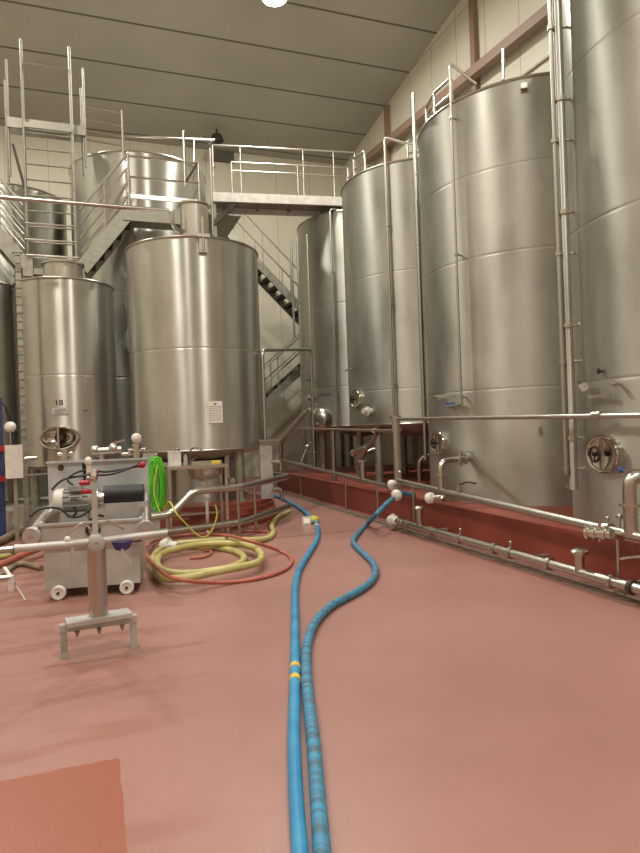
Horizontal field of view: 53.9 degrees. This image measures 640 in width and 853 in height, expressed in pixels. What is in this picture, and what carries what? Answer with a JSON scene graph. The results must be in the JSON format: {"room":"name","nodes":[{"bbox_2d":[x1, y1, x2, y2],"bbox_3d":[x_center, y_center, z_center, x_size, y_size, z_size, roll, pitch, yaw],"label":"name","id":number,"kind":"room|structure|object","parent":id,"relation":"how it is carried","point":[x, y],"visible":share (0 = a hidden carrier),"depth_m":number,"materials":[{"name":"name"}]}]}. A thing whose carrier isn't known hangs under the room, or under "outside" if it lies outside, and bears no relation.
{"room":"processing plant","nodes":[
{"label":"processing plant","id":0,"kind":"room"},
{"bbox_2d":[0,126,354,476],"bbox_3d":[-5.691,-3.380,18.627,14.200,10.156,0.120,-2,0,-20],"label":"wall","id":1,"kind":"structure","parent":0,"point":[276,326],"depth_m":20.04,"materials":[{"name":"beige paint"}]},
{"bbox_2d":[214,149,233,163],"bbox_3d":[-2.979,-8.393,19.564,0.613,0.365,0.060,-2,0,-20],"label":"air vent","id":2,"kind":"object","parent":1,"relation":"in","point":[224,156],"visible":0.93,"depth_m":19.53,"materials":[{"name":"grey metal"}]},
{"bbox_2d":[0,0,459,165],"bbox_3d":[-1.434,-10.452,6.181,14.200,3.681,26.350,-2,0,-20],"label":"ceiling","id":3,"kind":"structure","parent":0,"point":[299,74],"depth_m":15.80,"materials":[{"name":"grey metal"}]},
{"bbox_2d":[211,129,223,143],"bbox_3d":[-3.006,-8.502,18.376,0.380,0.355,0.380,-2,0,-20],"label":"floodlight","id":4,"kind":"object","parent":3,"relation":"hanging from","point":[217,136],"visible":0.9,"depth_m":18.29,"materials":[{"name":"grey metal"}]},
{"bbox_2d":[261,0,287,7],"bbox_3d":[-0.976,-9.280,13.377,0.580,0.410,0.580,-2,0,-20],"label":"lamp","id":5,"kind":"object","parent":3,"relation":"hanging from","point":[270,3],"visible":1,"depth_m":13.51,"materials":[{"name":"white"}]},
{"bbox_2d":[0,476,639,852],"bbox_3d":[-1.011,1.587,6.181,14.200,0.100,26.350,-2,0,-20],"label":"floor","id":6,"kind":"structure","parent":0,"point":[465,702],"depth_m":3.39,"materials":[{"name":"red paint"}]},
{"bbox_2d":[0,398,6,536],"bbox_3d":[-4.799,0.620,9.515,0.200,2.099,0.186,-2,0,-20],"label":"post","id":7,"kind":"object","parent":6,"relation":"on","point":[2,448],"visible":0.88,"depth_m":9.49,"materials":[{"name":"blue paint"}]},
{"bbox_2d":[2,403,15,444],"bbox_3d":[-4.666,-0.029,9.482,0.167,0.675,0.172,-2,0,-44],"label":"float","id":8,"kind":"object","parent":7,"relation":"hanging from","point":[9,427],"visible":0.98,"depth_m":9.45,"materials":[{"name":"plastic"}]},
{"bbox_2d":[0,567,14,591],"bbox_3d":[-3.190,1.506,6.172,0.364,0.214,0.199,-2,0,-20],"label":"stand","id":9,"kind":"object","parent":6,"relation":"on","point":[9,577],"visible":1,"depth_m":6.14,"materials":[{"name":"silver metal"}]},
{"bbox_2d":[14,581,25,599],"bbox_3d":[-2.882,1.551,6.027,0.046,0.108,0.659,-2,0,-32],"label":"cord","id":10,"kind":"object","parent":9,"relation":"hanging from","point":[14,581],"visible":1,"depth_m":6.08,"materials":[{"name":"white plastic"}]},
{"bbox_2d":[0,552,14,558],"bbox_3d":[-3.908,1.608,7.929,0.151,0.060,0.994,-2,0,27],"label":"hose","id":11,"kind":"object","parent":6,"relation":"on","point":[6,555],"visible":0.24,"depth_m":7.82,"materials":[{"name":"yellow rubber"}]},
{"bbox_2d":[0,545,17,554],"bbox_3d":[-3.962,1.568,7.860,0.489,0.144,0.088,-2,0,-22],"label":"pipe","id":12,"kind":"object","parent":6,"relation":"on","point":[7,549],"visible":0.35,"depth_m":7.86,"materials":[{"name":"silver metal"}]},
{"bbox_2d":[0,281,18,501],"bbox_3d":[-6.054,-0.588,10.846,1.684,3.920,1.684,-2,0,-20],"label":"storage tank","id":13,"kind":"object","parent":6,"relation":"on","point":[8,365],"visible":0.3,"depth_m":10.68,"materials":[{"name":"metal"}]},
{"bbox_2d":[0,526,30,544],"bbox_3d":[-4.440,1.597,8.949,0.569,0.110,2.350,-2,0,11],"label":"hose","id":14,"kind":"object","parent":6,"relation":"on","point":[10,535],"visible":0.38,"depth_m":9.10,"materials":[{"name":"beige rubber"}]},
{"bbox_2d":[12,249,29,526],"bbox_3d":[-4.679,-0.552,9.907,0.140,4.432,0.100,-2,0,-20],"label":"ladder","id":15,"kind":"object","parent":6,"relation":"on","point":[16,253],"visible":0.94,"depth_m":9.88,"materials":[{"name":"metal"}]},
{"bbox_2d":[0,550,43,568],"bbox_3d":[-3.527,1.530,7.317,0.151,0.092,1.870,-2,0,6],"label":"hose","id":16,"kind":"object","parent":6,"relation":"on","point":[21,555],"visible":0.54,"depth_m":7.27,"materials":[{"name":"red rubber"}]},
{"bbox_2d":[0,561,43,574],"bbox_3d":[-3.290,1.587,6.855,0.427,0.060,0.962,-2,0,-5],"label":"hose","id":17,"kind":"object","parent":6,"relation":"on","point":[11,567],"visible":0.89,"depth_m":7.13,"materials":[{"name":"beige rubber"}]},
{"bbox_2d":[5,445,47,540],"bbox_3d":[-4.234,0.956,9.271,0.713,1.387,0.248,-2,0,-42],"label":"box","id":18,"kind":"object","parent":6,"relation":"on","point":[14,454],"visible":0.87,"depth_m":9.10,"materials":[{"name":"plastic"}]},
{"bbox_2d":[0,182,67,499],"bbox_3d":[-6.494,-1.698,13.306,2.344,6.250,2.344,-2,0,-20],"label":"storage tank","id":19,"kind":"object","parent":6,"relation":"on","point":[7,273],"visible":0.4,"depth_m":12.56,"materials":[{"name":"metal"}]},
{"bbox_2d":[5,498,104,532],"bbox_3d":[-5.329,1.518,10.752,3.200,0.340,1.860,-2,0,-20],"label":"plinth","id":20,"kind":"object","parent":6,"relation":"on","point":[10,515],"visible":0.22,"depth_m":10.06,"materials":[{"name":"paint"}]},
{"bbox_2d":[12,259,118,507],"bbox_3d":[-4.338,-0.748,10.853,1.644,4.120,1.801,-2,0,-20],"label":"storage tank","id":21,"kind":"object","parent":6,"relation":"on","point":[69,320],"visible":0.75,"depth_m":10.23,"materials":[{"name":"metal"}]},
{"bbox_2d":[22,433,153,599],"bbox_3d":[-2.197,0.828,6.208,1.145,1.499,1.033,-2,0,-11],"label":"cart","id":22,"kind":"object","parent":6,"relation":"on","point":[122,484],"visible":0.92,"depth_m":6.04,"materials":[{"name":"grey metal"}]},
{"bbox_2d":[37,513,141,542],"bbox_3d":[-2.196,0.944,6.208,1.029,0.237,0.958,-2,0,-20],"label":"tray","id":23,"kind":"object","parent":22,"relation":"on","point":[50,528],"depth_m":5.85,"materials":[{"name":"grey metal"}]},
{"bbox_2d":[14,457,167,659],"bbox_3d":[-1.538,0.880,4.303,0.985,1.349,0.183,-2,0,-28],"label":"stand","id":24,"kind":"object","parent":6,"relation":"on","point":[99,616],"visible":1,"depth_m":4.28,"materials":[{"name":"grey metal"}]},
{"bbox_2d":[0,130,200,492],"bbox_3d":[-4.206,-1.928,11.602,4.104,7.150,0.845,-2,0,-20],"label":"platform","id":25,"kind":"object","parent":6,"relation":"on","point":[125,221],"visible":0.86,"depth_m":11.46,"materials":[{"name":"metal"}]},
{"bbox_2d":[19,38,77,260],"bbox_3d":[-4.974,-4.901,11.568,0.868,4.295,0.072,-2,0,-20],"label":"ladder","id":26,"kind":"object","parent":25,"relation":"on","point":[31,125],"visible":0.93,"depth_m":11.55,"materials":[{"name":"metal"}]},
{"bbox_2d":[68,150,205,458],"bbox_3d":[-3.845,-2.166,13.791,2.884,7.000,2.884,-2,0,-20],"label":"storage tank","id":27,"kind":"object","parent":6,"relation":"on","point":[112,272],"visible":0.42,"depth_m":12.43,"materials":[{"name":"metal"}]},
{"bbox_2d":[4,59,214,188],"bbox_3d":[-4.012,-5.559,12.551,4.040,2.605,0.658,-2,0,-26],"label":"railing","id":28,"kind":"object","parent":27,"relation":"attached to","point":[13,125],"visible":0.96,"depth_m":12.01,"materials":[{"name":"metal"}]},
{"bbox_2d":[143,449,159,540],"bbox_3d":[-2.331,0.952,8.736,0.240,1.262,0.203,-2,0,-20],"label":"post","id":29,"kind":"object","parent":6,"relation":"on","point":[149,453],"visible":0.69,"depth_m":8.79,"materials":[{"name":"grey metal"}]},
{"bbox_2d":[149,456,166,511],"bbox_3d":[-2.234,0.796,8.663,0.262,0.778,0.098,-2,0,-20],"label":"hose","id":30,"kind":"object","parent":29,"relation":"hanging from","point":[156,459],"visible":0.9,"depth_m":8.64,"materials":[{"name":"green"}]},
{"bbox_2d":[124,199,262,502],"bbox_3d":[-2.074,-1.218,10.578,2.204,4.860,2.268,-2,0,-20],"label":"storage tank","id":31,"kind":"object","parent":6,"relation":"on","point":[193,295],"visible":0.84,"depth_m":9.68,"materials":[{"name":"metal"}]},
{"bbox_2d":[0,195,180,232],"bbox_3d":[-3.536,-3.256,9.583,2.789,0.395,0.249,-2,0,-19],"label":"pipe","id":32,"kind":"object","parent":31,"relation":"attached to","point":[2,197],"visible":1,"depth_m":9.59,"materials":[{"name":"silver metal"}]},
{"bbox_2d":[209,148,213,232],"bbox_3d":[-1.748,-3.804,10.157,0.036,1.371,0.036,-2,0,-20],"label":"pole","id":33,"kind":"object","parent":31,"relation":"attached to","point":[210,157],"visible":1,"depth_m":10.14,"materials":[{"name":"silver metal"}]},
{"bbox_2d":[209,403,221,420],"bbox_3d":[-1.599,-0.223,9.617,0.190,0.275,0.002,-2,0,-24],"label":"print","id":34,"kind":"object","parent":31,"relation":"attached to","point":[215,409],"depth_m":9.62,"materials":[{"name":"grey paper"}]},
{"bbox_2d":[163,447,228,540],"bbox_3d":[-1.749,0.925,8.919,0.840,1.275,0.515,-2,0,-20],"label":"table","id":35,"kind":"object","parent":6,"relation":"on","point":[196,469],"visible":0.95,"depth_m":8.86,"materials":[{"name":"silver metal"}]},
{"bbox_2d":[167,448,180,465],"bbox_3d":[-2.066,0.432,8.944,0.193,0.242,0.156,-2,0,-20],"label":"soap dispenser","id":36,"kind":"object","parent":35,"relation":"on","point":[174,457],"visible":1,"depth_m":8.88,"materials":[{"name":"white plastic"}]},
{"bbox_2d":[183,451,187,464],"bbox_3d":[-1.899,0.447,8.914,0.060,0.201,0.093,-2,0,-20],"label":"spray bottle","id":37,"kind":"object","parent":35,"relation":"on","point":[185,457],"visible":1,"depth_m":8.91,"materials":[{"name":"plastic"}]},
{"bbox_2d":[188,447,202,464],"bbox_3d":[-1.768,0.415,9.003,0.256,0.255,0.055,-2,0,22],"label":"tap","id":38,"kind":"object","parent":35,"relation":"on","point":[190,461],"depth_m":9.02,"materials":[{"name":"grey metal"}]},
{"bbox_2d":[188,467,222,477],"bbox_3d":[-1.623,0.656,8.955,0.490,0.156,0.490,-2,0,-20],"label":"basin","id":39,"kind":"object","parent":35,"relation":"in","point":[195,472],"depth_m":8.75,"materials":[{"name":"silver metal"}]},
{"bbox_2d":[211,460,220,463],"bbox_3d":[-1.506,0.513,9.126,0.120,0.041,0.080,-2,0,-20],"label":"sponge","id":40,"kind":"object","parent":35,"relation":"on","point":[214,461],"visible":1,"depth_m":9.09,"materials":[{"name":"yellow"}]},
{"bbox_2d":[190,549,212,558],"bbox_3d":[-1.390,1.532,7.559,0.175,0.032,0.476,-2,0,12],"label":"hose","id":41,"kind":"object","parent":6,"relation":"on","point":[206,550],"visible":1,"depth_m":7.41,"materials":[{"name":"red rubber"}]},
{"bbox_2d":[160,491,276,531],"bbox_3d":[-1.993,1.391,10.608,2.540,0.360,2.540,-2,0,-20],"label":"stepped plinth","id":42,"kind":"object","parent":6,"relation":"on","point":[247,507],"visible":0.26,"depth_m":9.61,"materials":[{"name":"red paint"}]},
{"bbox_2d":[148,509,290,582],"bbox_3d":[-1.272,1.460,8.580,1.429,0.197,5.070,-2,0,1],"label":"hose","id":43,"kind":"object","parent":6,"relation":"on","point":[167,546],"visible":0.9,"depth_m":7.43,"materials":[{"name":"yellow plastic"}]},
{"bbox_2d":[145,533,293,584],"bbox_3d":[-1.259,1.436,7.476,1.611,0.232,3.241,-2,0,-20],"label":"hose","id":44,"kind":"object","parent":6,"relation":"on","point":[149,544],"visible":0.94,"depth_m":6.46,"materials":[{"name":"rubber"}]},
{"bbox_2d":[151,472,291,536],"bbox_3d":[-1.244,1.172,9.402,0.872,0.745,3.454,-2,0,25],"label":"guard rail","id":45,"kind":"object","parent":6,"relation":"on","point":[277,476],"visible":0.93,"depth_m":8.64,"materials":[{"name":"silver metal"}]},
{"bbox_2d":[153,465,217,537],"bbox_3d":[-1.845,0.989,8.263,0.945,0.952,0.353,-2,0,19],"label":"tube","id":46,"kind":"object","parent":45,"relation":"hanging from","point":[176,513],"visible":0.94,"depth_m":8.26,"materials":[{"name":"yellow"}]},
{"bbox_2d":[236,520,270,532],"bbox_3d":[-0.927,1.514,9.587,0.449,0.034,1.078,-2,0,7],"label":"hose","id":47,"kind":"object","parent":6,"relation":"on","point":[269,521],"visible":0.94,"depth_m":9.11,"materials":[{"name":"red rubber"}]},
{"bbox_2d":[258,439,283,498],"bbox_3d":[-0.795,0.698,10.229,0.400,0.975,0.105,-2,0,-20],"label":"post","id":48,"kind":"object","parent":6,"relation":"on","point":[265,446],"visible":1,"depth_m":10.22,"materials":[{"name":"grey metal"}]},
{"bbox_2d":[210,144,355,236],"bbox_3d":[-0.712,-2.360,14.473,3.384,7.748,0.820,-2,0,-11],"label":"catwalk","id":49,"kind":"object","parent":6,"relation":"on","point":[224,203],"visible":0.76,"depth_m":14.27,"materials":[{"name":"paint"}]},
{"bbox_2d":[261,348,318,465],"bbox_3d":[-0.497,-0.202,11.586,0.198,2.718,2.597,-2,0,17],"label":"pipe","id":50,"kind":"object","parent":6,"relation":"on","point":[264,350],"visible":0.84,"depth_m":11.48,"materials":[{"name":"silver metal"}]},
{"bbox_2d":[208,191,374,469],"bbox_3d":[-1.001,-2.348,17.215,5.514,7.764,3.900,-2,0,-20],"label":"staircase","id":51,"kind":"structure","parent":6,"relation":"on","point":[225,226],"depth_m":17.05,"materials":[{"name":"metal"}]},
{"bbox_2d":[273,494,319,852],"bbox_3d":[-0.217,1.459,7.940,0.736,0.142,11.950,-2,0,-5],"label":"hose","id":52,"kind":"object","parent":6,"relation":"on","point":[298,837],"visible":0.98,"depth_m":3.07,"materials":[{"name":"blue rubber"}]},
{"bbox_2d":[276,407,387,519],"bbox_3d":[0.227,0.514,12.513,0.704,1.957,5.932,-2,0,-20],"label":"pipe","id":53,"kind":"object","parent":6,"relation":"on","point":[362,478],"visible":0.93,"depth_m":12.24,"materials":[{"name":"silver metal"}]},
{"bbox_2d":[299,427,391,480],"bbox_3d":[0.510,0.525,12.106,0.424,1.075,5.130,-2,0,-18],"label":"pipe","id":54,"kind":"object","parent":6,"relation":"on","point":[363,449],"visible":0.97,"depth_m":11.89,"materials":[{"name":"silver metal"}]},
{"bbox_2d":[297,208,417,472],"bbox_3d":[0.915,-1.968,15.648,3.058,6.030,2.915,-2,0,-20],"label":"storage tank","id":55,"kind":"object","parent":6,"relation":"on","point":[320,236],"visible":0.44,"depth_m":14.53,"materials":[{"name":"metal"}]},
{"bbox_2d":[301,489,415,852],"bbox_3d":[0.344,1.210,5.714,0.803,0.593,7.532,-2,0,11],"label":"hose","id":56,"kind":"object","parent":6,"relation":"on","point":[321,843],"visible":0.95,"depth_m":3.24,"materials":[{"name":"blue plastic"}]},
{"bbox_2d":[355,447,382,474],"bbox_3d":[1.069,0.730,13.677,0.601,0.628,0.099,-2,0,2],"label":"drain pipe","id":57,"kind":"object","parent":6,"relation":"on","point":[371,450],"visible":0.23,"depth_m":13.64,"materials":[{"name":"silver metal"}]},
{"bbox_2d":[341,92,429,482],"bbox_3d":[1.956,-2.379,12.458,3.212,6.780,3.125,-2,0,-20],"label":"storage tank","id":58,"kind":"object","parent":6,"relation":"on","point":[382,230],"visible":0.62,"depth_m":11.26,"materials":[{"name":"metal"}]},
{"bbox_2d":[417,452,429,480],"bbox_3d":[2.099,0.694,11.710,0.601,0.628,0.099,-2,0,2],"label":"drain pipe","id":59,"kind":"object","parent":6,"relation":"on","point":[419,462],"visible":0.64,"depth_m":11.68,"materials":[{"name":"silver metal"}]},
{"bbox_2d":[274,491,639,605],"bbox_3d":[0.953,1.462,9.472,0.140,0.012,13.200,-2,0,-20],"label":"floor drain","id":60,"kind":"object","parent":6,"relation":"on","point":[604,591],"visible":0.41,"depth_m":6.67,"materials":[{"name":"metal"}]},
{"bbox_2d":[276,463,639,579],"bbox_3d":[2.986,1.187,10.210,3.880,0.420,13.200,-2,0,-20],"label":"plinth","id":61,"kind":"object","parent":6,"relation":"on","point":[529,534],"visible":0.44,"depth_m":7.65,"materials":[{"name":"red paint"}]},
{"bbox_2d":[417,48,572,505],"bbox_3d":[3.043,-2.070,9.261,3.296,6.085,3.155,-2,0,-20],"label":"storage tank","id":62,"kind":"object","parent":6,"relation":"on","point":[486,156],"visible":0.68,"depth_m":8.02,"materials":[{"name":"metal"}]},
{"bbox_2d":[386,506,639,594],"bbox_3d":[2.130,1.201,6.261,0.414,0.400,5.954,-2,0,-20],"label":"pipe","id":63,"kind":"object","parent":6,"relation":"on","point":[632,587],"visible":1,"depth_m":6.04,"materials":[{"name":"silver metal"}]},
{"bbox_2d":[387,450,639,593],"bbox_3d":[2.214,0.861,6.566,0.761,1.124,6.001,-2,0,-20],"label":"pipe","id":64,"kind":"object","parent":6,"relation":"on","point":[606,531],"visible":1,"depth_m":5.75,"materials":[{"name":"silver metal"}]},
{"bbox_2d":[390,411,639,495],"bbox_3d":[2.156,0.405,6.576,0.168,1.200,6.111,-2,0,-20],"label":"pipe","id":65,"kind":"object","parent":6,"relation":"on","point":[396,437],"visible":0.94,"depth_m":7.42,"materials":[{"name":"silver metal"}]},
{"bbox_2d":[547,0,639,541],"bbox_3d":[4.168,-2.457,6.057,3.617,6.780,3.535,-2,0,-20],"label":"storage tank","id":66,"kind":"object","parent":6,"relation":"on","point":[594,45],"visible":1,"depth_m":5.70,"materials":[{"name":"metal"}]},
{"bbox_2d":[384,104,391,161],"bbox_3d":[2.072,-3.825,17.834,0.120,10.502,0.160,-2,0,-20],"label":"wall column","id":67,"kind":"structure","parent":0,"point":[387,126],"depth_m":17.77,"materials":[{"name":"brown paint"}]},
{"bbox_2d":[345,0,549,466],"bbox_3d":[5.476,-5.538,8.617,0.120,13.687,26.350,-2,0,-20],"label":"wall","id":68,"kind":"structure","parent":0,"point":[497,19],"depth_m":14.68,"materials":[{"name":"beige paint"}]},
{"bbox_2d":[363,2,547,163],"bbox_3d":[3.207,-7.636,13.858,0.200,0.999,10.715,-2,0,-20],"label":"beam","id":69,"kind":"structure","parent":0,"point":[539,19],"depth_m":13.33,"materials":[{"name":"brown paint"}]},
{"bbox_2d":[468,0,479,91],"bbox_3d":[3.523,-4.165,13.790,0.120,11.078,0.160,-2,0,-20],"label":"wall column","id":70,"kind":"structure","parent":0,"point":[472,4],"depth_m":13.73,"materials":[{"name":"brown paint"}]},
{"bbox_2d":[521,54,548,75],"bbox_3d":[4.384,-6.832,11.243,0.060,0.410,6.803,-2,0,-20],"label":"conduit","id":71,"kind":"object","parent":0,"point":[544,59],"visible":0.02,"depth_m":11.96,"materials":[{"name":"metal"}]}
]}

